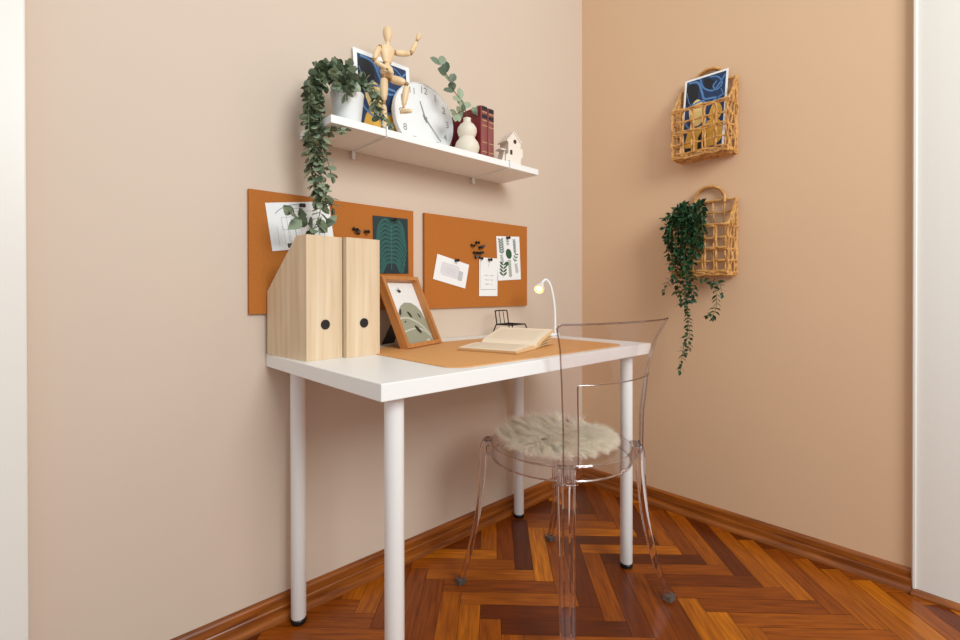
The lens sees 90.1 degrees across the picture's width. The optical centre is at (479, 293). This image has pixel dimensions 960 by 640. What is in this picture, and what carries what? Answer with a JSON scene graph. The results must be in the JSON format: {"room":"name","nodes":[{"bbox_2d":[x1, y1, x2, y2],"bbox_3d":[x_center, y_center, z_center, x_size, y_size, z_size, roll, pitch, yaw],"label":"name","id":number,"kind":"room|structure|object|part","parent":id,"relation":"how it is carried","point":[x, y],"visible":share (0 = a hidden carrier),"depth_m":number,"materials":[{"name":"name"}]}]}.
{"room":"home office","nodes":[
{"label":"home office","id":0,"kind":"room"},
{"bbox_2d":[26,0,581,639],"bbox_3d":[-0.852,-0.444,1.139,3.800,2.700,0.100,0,0,-43],"label":"wall","id":1,"kind":"structure","parent":0,"point":[159,501],"depth_m":1.24,"materials":[{"name":"paint"}]},
{"bbox_2d":[0,0,28,639],"bbox_3d":[-1.008,-0.317,0.904,0.220,2.450,0.030,0,0,-43],"label":"trim","id":2,"kind":"structure","parent":1,"relation":"attached to","point":[14,550],"depth_m":0.96,"materials":[{"name":"white paint"}]},
{"bbox_2d":[247,189,412,313],"bbox_3d":[-0.425,-0.114,1.462,0.531,0.335,0.011,0,0,-43],"label":"cork board","id":3,"kind":"object","parent":1,"relation":"attached to","point":[264,263],"visible":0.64,"depth_m":1.32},
{"bbox_2d":[265,202,333,250],"bbox_3d":[-0.510,-0.196,1.372,0.202,0.158,0.001,0,0,-43],"label":"drawing sheet","id":4,"kind":"object","parent":3,"relation":"attached to","point":[281,238],"visible":0.42,"depth_m":1.34,"materials":[{"name":"paper"}]},
{"bbox_2d":[373,215,408,273],"bbox_3d":[-0.292,-0.159,1.576,0.134,0.185,0.001,-2,1,-43],"label":"art print","id":5,"kind":"object","parent":3,"relation":"attached to","point":[392,235],"visible":0.88,"depth_m":1.58},
{"bbox_2d":[170,465,583,639],"bbox_3d":[-0.208,0.871,1.654,1.968,0.065,0.034,0,0,-43],"label":"baseboard","id":6,"kind":"structure","parent":1,"relation":"attached to","point":[246,623],"depth_m":1.47,"materials":[{"name":"brown wood"}]},
{"bbox_2d":[300,114,537,183],"bbox_3d":[-0.148,-0.445,1.587,0.826,0.054,0.206,0,0,-43],"label":"wall shelf","id":7,"kind":"object","parent":1,"relation":"attached to","point":[364,138],"visible":0.98,"depth_m":1.51,"materials":[{"name":"white laminate"}]},
{"bbox_2d":[283,56,393,234],"bbox_3d":[-0.386,-0.396,1.303,0.143,0.509,0.302,0,0,41],"label":"trailing plant","id":8,"kind":"object","parent":7,"relation":"on","point":[347,100],"visible":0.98,"depth_m":1.28,"materials":[{"name":"green plant"}]},
{"bbox_3d":[-0.375,-0.513,1.352,0.094,0.098,0.094,0,0,-43],"label":"pot","id":9,"kind":"part","parent":8,"relation":"part of","materials":[{"name":"white ceramic"}]},
{"bbox_2d":[352,46,409,131],"bbox_3d":[-0.309,-0.616,1.548,0.210,0.302,0.028,0,0,-43],"label":"art print","id":10,"kind":"object","parent":7,"relation":"on","point":[362,59],"visible":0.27,"depth_m":1.53,"materials":[{"name":"paper"}]},
{"bbox_2d":[372,26,420,127],"bbox_3d":[-0.242,-0.642,1.438,0.173,0.354,0.059,0,0,-37],"label":"mannequin","id":11,"kind":"object","parent":7,"relation":"on","point":[387,52],"visible":0.91,"depth_m":1.42},
{"bbox_3d":[-0.302,-0.704,1.401,0.019,0.049,0.033,0,0,27],"label":"arm","id":12,"kind":"part","parent":11,"relation":"part of","materials":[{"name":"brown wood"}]},
{"bbox_3d":[-0.237,-0.734,1.464,0.056,0.026,0.020,0,0,-43],"label":"arm","id":13,"kind":"part","parent":11,"relation":"part of","materials":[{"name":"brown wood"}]},
{"bbox_2d":[392,82,452,145],"bbox_3d":[-0.190,-0.588,1.617,0.245,0.245,0.042,0,0,-42],"label":"round clock","id":14,"kind":"object","parent":7,"relation":"on","point":[430,119],"visible":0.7,"depth_m":1.61,"materials":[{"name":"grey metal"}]},
{"bbox_2d":[455,117,478,152],"bbox_3d":[-0.044,-0.531,1.632,0.084,0.132,0.084,0,0,-43],"label":"vase","id":15,"kind":"object","parent":7,"relation":"on","point":[467,131],"visible":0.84,"depth_m":1.60,"materials":[{"name":"beige ceramic"}]},
{"bbox_2d":[430,56,479,121],"bbox_3d":[-0.072,-0.664,1.588,0.215,0.211,0.040,0,0,-43],"label":"eucalyptus sprig","id":16,"kind":"object","parent":15,"relation":"in","point":[441,60],"visible":0.96,"depth_m":1.57,"materials":[{"name":"green plant"}]},
{"bbox_3d":[-0.067,-0.651,1.595,0.021,0.173,0.154,0,0,44],"label":"stem","id":17,"kind":"part","parent":16,"relation":"part of","materials":[{"name":"green plant"}]},
{"bbox_2d":[452,105,486,155],"bbox_3d":[-0.038,-0.554,1.700,0.031,0.178,0.159,0,0,-43],"label":"book","id":18,"kind":"object","parent":7,"relation":"on","point":[480,121],"visible":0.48,"depth_m":1.65,"materials":[{"name":"red fabric"}]},
{"bbox_2d":[487,108,493,157],"bbox_3d":[-0.015,-0.554,1.722,0.031,0.176,0.159,0,0,-43],"label":"book","id":19,"kind":"object","parent":7,"relation":"on","point":[490,113],"visible":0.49,"depth_m":1.66,"materials":[{"name":"red fabric"}]},
{"bbox_2d":[495,131,522,164],"bbox_3d":[0.104,-0.532,1.782,0.099,0.133,0.057,0,0,-35],"label":"house","id":20,"kind":"object","parent":7,"relation":"on","point":[510,144],"visible":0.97,"depth_m":1.76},
{"bbox_2d":[423,213,526,308],"bbox_3d":[0.000,-0.116,1.860,0.539,0.335,0.011,0,0,-43],"label":"cork board","id":21,"kind":"object","parent":1,"relation":"attached to","point":[451,237],"visible":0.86,"depth_m":1.80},
{"bbox_2d":[433,254,468,287],"bbox_3d":[-0.104,-0.081,1.753,0.171,0.123,0.001,0,0,-43],"label":"card","id":22,"kind":"object","parent":21,"relation":"attached to","point":[449,271],"visible":1,"depth_m":1.75,"materials":[{"name":"paper"}]},
{"bbox_2d":[479,258,497,295],"bbox_3d":[0.033,-0.066,1.880,0.100,0.150,0.001,0,0,-43],"label":"note card","id":23,"kind":"object","parent":21,"relation":"attached to","point":[488,270],"visible":1,"depth_m":1.88,"materials":[{"name":"paper"}]},
{"bbox_2d":[496,236,520,280],"bbox_3d":[0.118,-0.145,1.960,0.146,0.185,0.001,0,0,-43],"label":"print","id":24,"kind":"object","parent":21,"relation":"attached to","point":[508,250],"visible":1,"depth_m":1.96,"materials":[{"name":"paper"}]},
{"bbox_2d":[248,482,959,639],"bbox_3d":[0.414,0.962,-0.205,3.600,0.102,3.600,0,0,-43],"label":"floor","id":25,"kind":"structure","parent":0,"point":[726,585],"depth_m":1.44,"materials":[{"name":"brown wood"}]},
{"bbox_2d":[266,335,650,639],"bbox_3d":[-0.011,0.534,1.452,1.022,0.740,0.593,0,0,-43],"label":"table","id":26,"kind":"object","parent":25,"relation":"on","point":[388,380],"visible":0.87,"depth_m":1.19,"materials":[{"name":"white laminate"}]},
{"bbox_3d":[-0.501,0.545,1.321,0.056,0.692,0.056,0,0,-43],"label":"leg","id":27,"kind":"part","parent":26,"relation":"part of","materials":[{"name":"white metal"}]},
{"bbox_2d":[267,234,341,361],"bbox_3d":[-0.467,0.010,1.272,0.207,0.311,0.100,0,0,41],"label":"magazine file","id":28,"kind":"object","parent":26,"relation":"on","point":[304,297],"visible":1,"depth_m":1.21,"materials":[{"name":"brown wood"}]},
{"bbox_3d":[-0.393,0.010,1.208,0.006,0.311,0.088,0,0,41],"label":"panel","id":29,"kind":"part","parent":28,"relation":"part of","materials":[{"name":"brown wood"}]},
{"bbox_2d":[342,237,379,357],"bbox_3d":[-0.381,0.009,1.340,0.207,0.311,0.100,0,0,45],"label":"magazine file","id":30,"kind":"object","parent":26,"relation":"on","point":[360,257],"visible":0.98,"depth_m":1.26,"materials":[{"name":"brown wood"}]},
{"bbox_3d":[-0.173,0.547,0.971,0.056,0.692,0.056,0,0,-43],"label":"leg","id":31,"kind":"part","parent":26,"relation":"part of","materials":[{"name":"white metal"}]},
{"bbox_2d":[376,338,619,367],"bbox_3d":[0.050,0.162,1.454,0.700,0.002,0.460,0,0,-42],"label":"desk mat","id":32,"kind":"object","parent":26,"relation":"on","point":[447,354],"visible":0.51,"depth_m":1.30,"materials":[{"name":"orange leather"}]},
{"bbox_2d":[380,275,441,348],"bbox_3d":[-0.232,0.057,1.512,0.148,0.225,0.192,0,0,26],"label":"picture frame","id":33,"kind":"object","parent":32,"relation":"on","point":[413,325],"visible":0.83,"depth_m":1.51,"materials":[{"name":"brown wood"}]},
{"bbox_2d":[387,283,432,343],"bbox_3d":[-0.225,0.060,1.509,0.002,0.207,0.167,-27,-11,24],"label":"artwork","id":34,"kind":"object","parent":33,"relation":"attached to","point":[408,307],"depth_m":1.52},
{"bbox_2d":[458,327,552,354],"bbox_3d":[0.083,0.136,1.435,0.191,0.050,0.262,0,0,31],"label":"open book","id":35,"kind":"object","parent":32,"relation":"on","point":[504,340],"visible":1,"depth_m":1.44,"materials":[{"name":"paper"}]},
{"bbox_2d":[493,310,526,331],"bbox_3d":[0.117,0.111,1.817,0.103,0.100,0.118,0,0,38],"label":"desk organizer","id":36,"kind":"object","parent":32,"relation":"on","point":[508,324],"visible":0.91,"depth_m":1.83,"materials":[{"name":"black metal"}]},
{"bbox_3d":[0.084,0.089,1.843,0.014,0.054,0.083,0,0,38],"label":"backrest","id":37,"kind":"part","parent":36,"relation":"part of","materials":[{"name":"black metal"}]},
{"bbox_3d":[0.116,0.115,1.818,0.077,0.005,0.090,0,0,38],"label":"seat frame","id":38,"kind":"part","parent":36,"relation":"part of","materials":[{"name":"black metal"}]},
{"bbox_3d":[0.157,0.542,1.937,0.056,0.692,0.056,0,0,-43],"label":"leg","id":39,"kind":"part","parent":26,"relation":"part of","materials":[{"name":"white metal"}]},
{"bbox_2d":[534,278,559,335],"bbox_3d":[0.255,0.091,1.848,0.102,0.302,0.052,0,0,-43],"label":"lamp","id":40,"kind":"object","parent":26,"relation":"on","point":[539,288],"visible":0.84,"depth_m":1.86,"materials":[{"name":"white metal"}]},
{"bbox_3d":[0.484,0.543,1.587,0.056,0.692,0.056,0,0,-43],"label":"leg","id":41,"kind":"part","parent":26,"relation":"part of","materials":[{"name":"white metal"}]},
{"bbox_2d":[455,317,675,639],"bbox_3d":[0.252,0.487,1.435,0.490,0.834,0.510,0,0,-39],"label":"chair","id":42,"kind":"object","parent":25,"relation":"on","point":[563,479],"visible":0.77,"depth_m":1.30,"materials":[{"name":"clear plastic"}]},
{"bbox_3d":[-0.019,0.668,1.479,0.104,0.455,0.036,0,0,12],"label":"leg","id":43,"kind":"part","parent":42,"relation":"part of","materials":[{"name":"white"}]},
{"bbox_2d":[485,436,491,454],"bbox_3d":[0.026,0.465,1.469,0.020,0.047,0.042,0,0,6],"label":"socket","id":44,"kind":"object","parent":42,"relation":"attached to","point":[488,439],"depth_m":1.45,"materials":[{"name":"clear"}]},
{"bbox_3d":[0.264,0.666,1.710,0.036,0.455,0.104,0,0,0],"label":"leg","id":45,"kind":"part","parent":42,"relation":"part of","materials":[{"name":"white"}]},
{"bbox_2d":[494,410,621,461],"bbox_3d":[0.232,0.408,1.448,0.375,0.071,0.375,0,0,-43],"label":"pad","id":46,"kind":"object","parent":42,"relation":"on","point":[558,435],"visible":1,"depth_m":1.39,"materials":[{"name":"white fur"}]},
{"bbox_3d":[0.242,0.466,1.447,0.419,0.043,0.419,0,0,-39],"label":"seat","id":47,"kind":"part","parent":42,"relation":"part of","materials":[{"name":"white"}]},
{"bbox_2d":[557,465,573,468],"bbox_3d":[0.220,0.466,1.231,0.042,0.047,0.020,0,0,6],"label":"socket","id":48,"kind":"object","parent":42,"relation":"attached to","point":[558,466],"depth_m":1.23,"materials":[{"name":"clear"}]},
{"bbox_3d":[0.215,0.669,1.181,0.052,0.453,0.107,0,0,6],"label":"leg","id":49,"kind":"part","parent":42,"relation":"part of","materials":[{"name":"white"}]},
{"bbox_3d":[0.377,0.277,1.280,0.490,0.414,0.114,0,0,-39],"label":"backrest","id":50,"kind":"part","parent":42,"relation":"part of","materials":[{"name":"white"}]},
{"bbox_2d":[629,440,638,459],"bbox_3d":[0.458,0.465,1.424,0.020,0.047,0.042,0,0,6],"label":"socket","id":51,"kind":"object","parent":42,"relation":"attached to","point":[634,444],"depth_m":1.41,"materials":[{"name":"clear"}]},
{"bbox_3d":[0.509,0.668,1.420,0.107,0.453,0.052,0,0,6],"label":"leg","id":52,"kind":"part","parent":42,"relation":"part of","materials":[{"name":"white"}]},
{"bbox_2d":[582,0,912,567],"bbox_3d":[1.763,-0.447,1.053,0.100,2.700,3.600,0,0,-43],"label":"wall","id":53,"kind":"structure","parent":0,"point":[791,409],"depth_m":1.74,"materials":[{"name":"beige paint"}]},
{"bbox_2d":[670,67,738,164],"bbox_3d":[0.866,-0.705,1.855,0.106,0.362,0.228,0,0,-43],"label":"wall basket","id":54,"kind":"object","parent":53,"relation":"attached to","point":[690,158],"visible":0.91,"depth_m":1.82,"materials":[{"name":"wicker"}]},
{"bbox_3d":[0.794,-0.679,1.933,0.096,0.292,0.017,0,0,-43],"label":"panel","id":55,"kind":"part","parent":54,"relation":"part of","materials":[{"name":"wicker"}]},
{"bbox_3d":[0.834,-0.628,1.827,0.019,0.192,0.218,0,0,-43],"label":"panel","id":56,"kind":"part","parent":54,"relation":"part of","materials":[{"name":"wicker"}]},
{"bbox_2d":[681,68,728,156],"bbox_3d":[0.869,-0.699,1.862,0.053,0.318,0.165,0,0,-43],"label":"art print","id":57,"kind":"object","parent":54,"relation":"in","point":[713,86],"visible":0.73,"depth_m":1.86,"materials":[{"name":"paper"}]},
{"bbox_3d":[0.897,-0.681,1.886,0.018,0.297,0.217,0,0,-43],"label":"panel","id":58,"kind":"part","parent":54,"relation":"part of","materials":[{"name":"wicker"}]},
{"bbox_3d":[0.899,-0.850,1.878,0.020,0.073,0.125,0,0,-43],"label":"handle","id":59,"kind":"part","parent":54,"relation":"part of","materials":[{"name":"wicker"}]},
{"bbox_3d":[0.938,-0.680,1.779,0.098,0.294,0.017,0,0,-43],"label":"panel","id":60,"kind":"part","parent":54,"relation":"part of","materials":[{"name":"wicker"}]},
{"bbox_2d":[670,185,738,276],"bbox_3d":[0.866,-0.245,1.857,0.106,0.362,0.227,0,0,-43],"label":"wall basket","id":61,"kind":"object","parent":53,"relation":"attached to","point":[727,236],"visible":0.8,"depth_m":1.80,"materials":[{"name":"wicker"}]},
{"bbox_3d":[0.795,-0.218,1.934,0.097,0.292,0.017,0,0,-43],"label":"panel","id":62,"kind":"part","parent":61,"relation":"part of","materials":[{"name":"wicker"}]},
{"bbox_2d":[659,198,725,375],"bbox_3d":[0.828,-0.028,1.849,0.125,0.686,0.254,0,0,-43],"label":"trailing ivy","id":63,"kind":"object","parent":61,"relation":"in","point":[684,216],"visible":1,"depth_m":1.84,"materials":[{"name":"green plant"}]},
{"bbox_3d":[0.835,-0.168,1.828,0.020,0.192,0.219,0,0,-43],"label":"panel","id":64,"kind":"part","parent":61,"relation":"part of","materials":[{"name":"wicker"}]},
{"bbox_3d":[0.900,-0.390,1.880,0.020,0.073,0.125,0,0,-43],"label":"handle","id":65,"kind":"part","parent":61,"relation":"part of","materials":[{"name":"wicker"}]},
{"bbox_3d":[0.898,-0.221,1.887,0.018,0.296,0.219,0,0,-43],"label":"panel","id":66,"kind":"part","parent":61,"relation":"part of","materials":[{"name":"wicker"}]},
{"bbox_3d":[0.939,-0.219,1.781,0.097,0.294,0.017,0,0,-43],"label":"panel","id":67,"kind":"part","parent":61,"relation":"part of","materials":[{"name":"wicker"}]},
{"bbox_2d":[582,465,959,612],"bbox_3d":[1.302,0.870,1.447,0.044,0.065,2.400,0,0,-43],"label":"baseboard","id":68,"kind":"structure","parent":53,"relation":"attached to","point":[878,570],"depth_m":1.69,"materials":[{"name":"brown wood"}]},
{"bbox_2d":[911,0,959,602],"bbox_3d":[1.361,-0.330,1.392,0.024,2.436,0.155,0,0,-43],"label":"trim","id":69,"kind":"structure","parent":53,"relation":"attached to","point":[936,23],"depth_m":1.41,"materials":[{"name":"white paint"}]}
]}

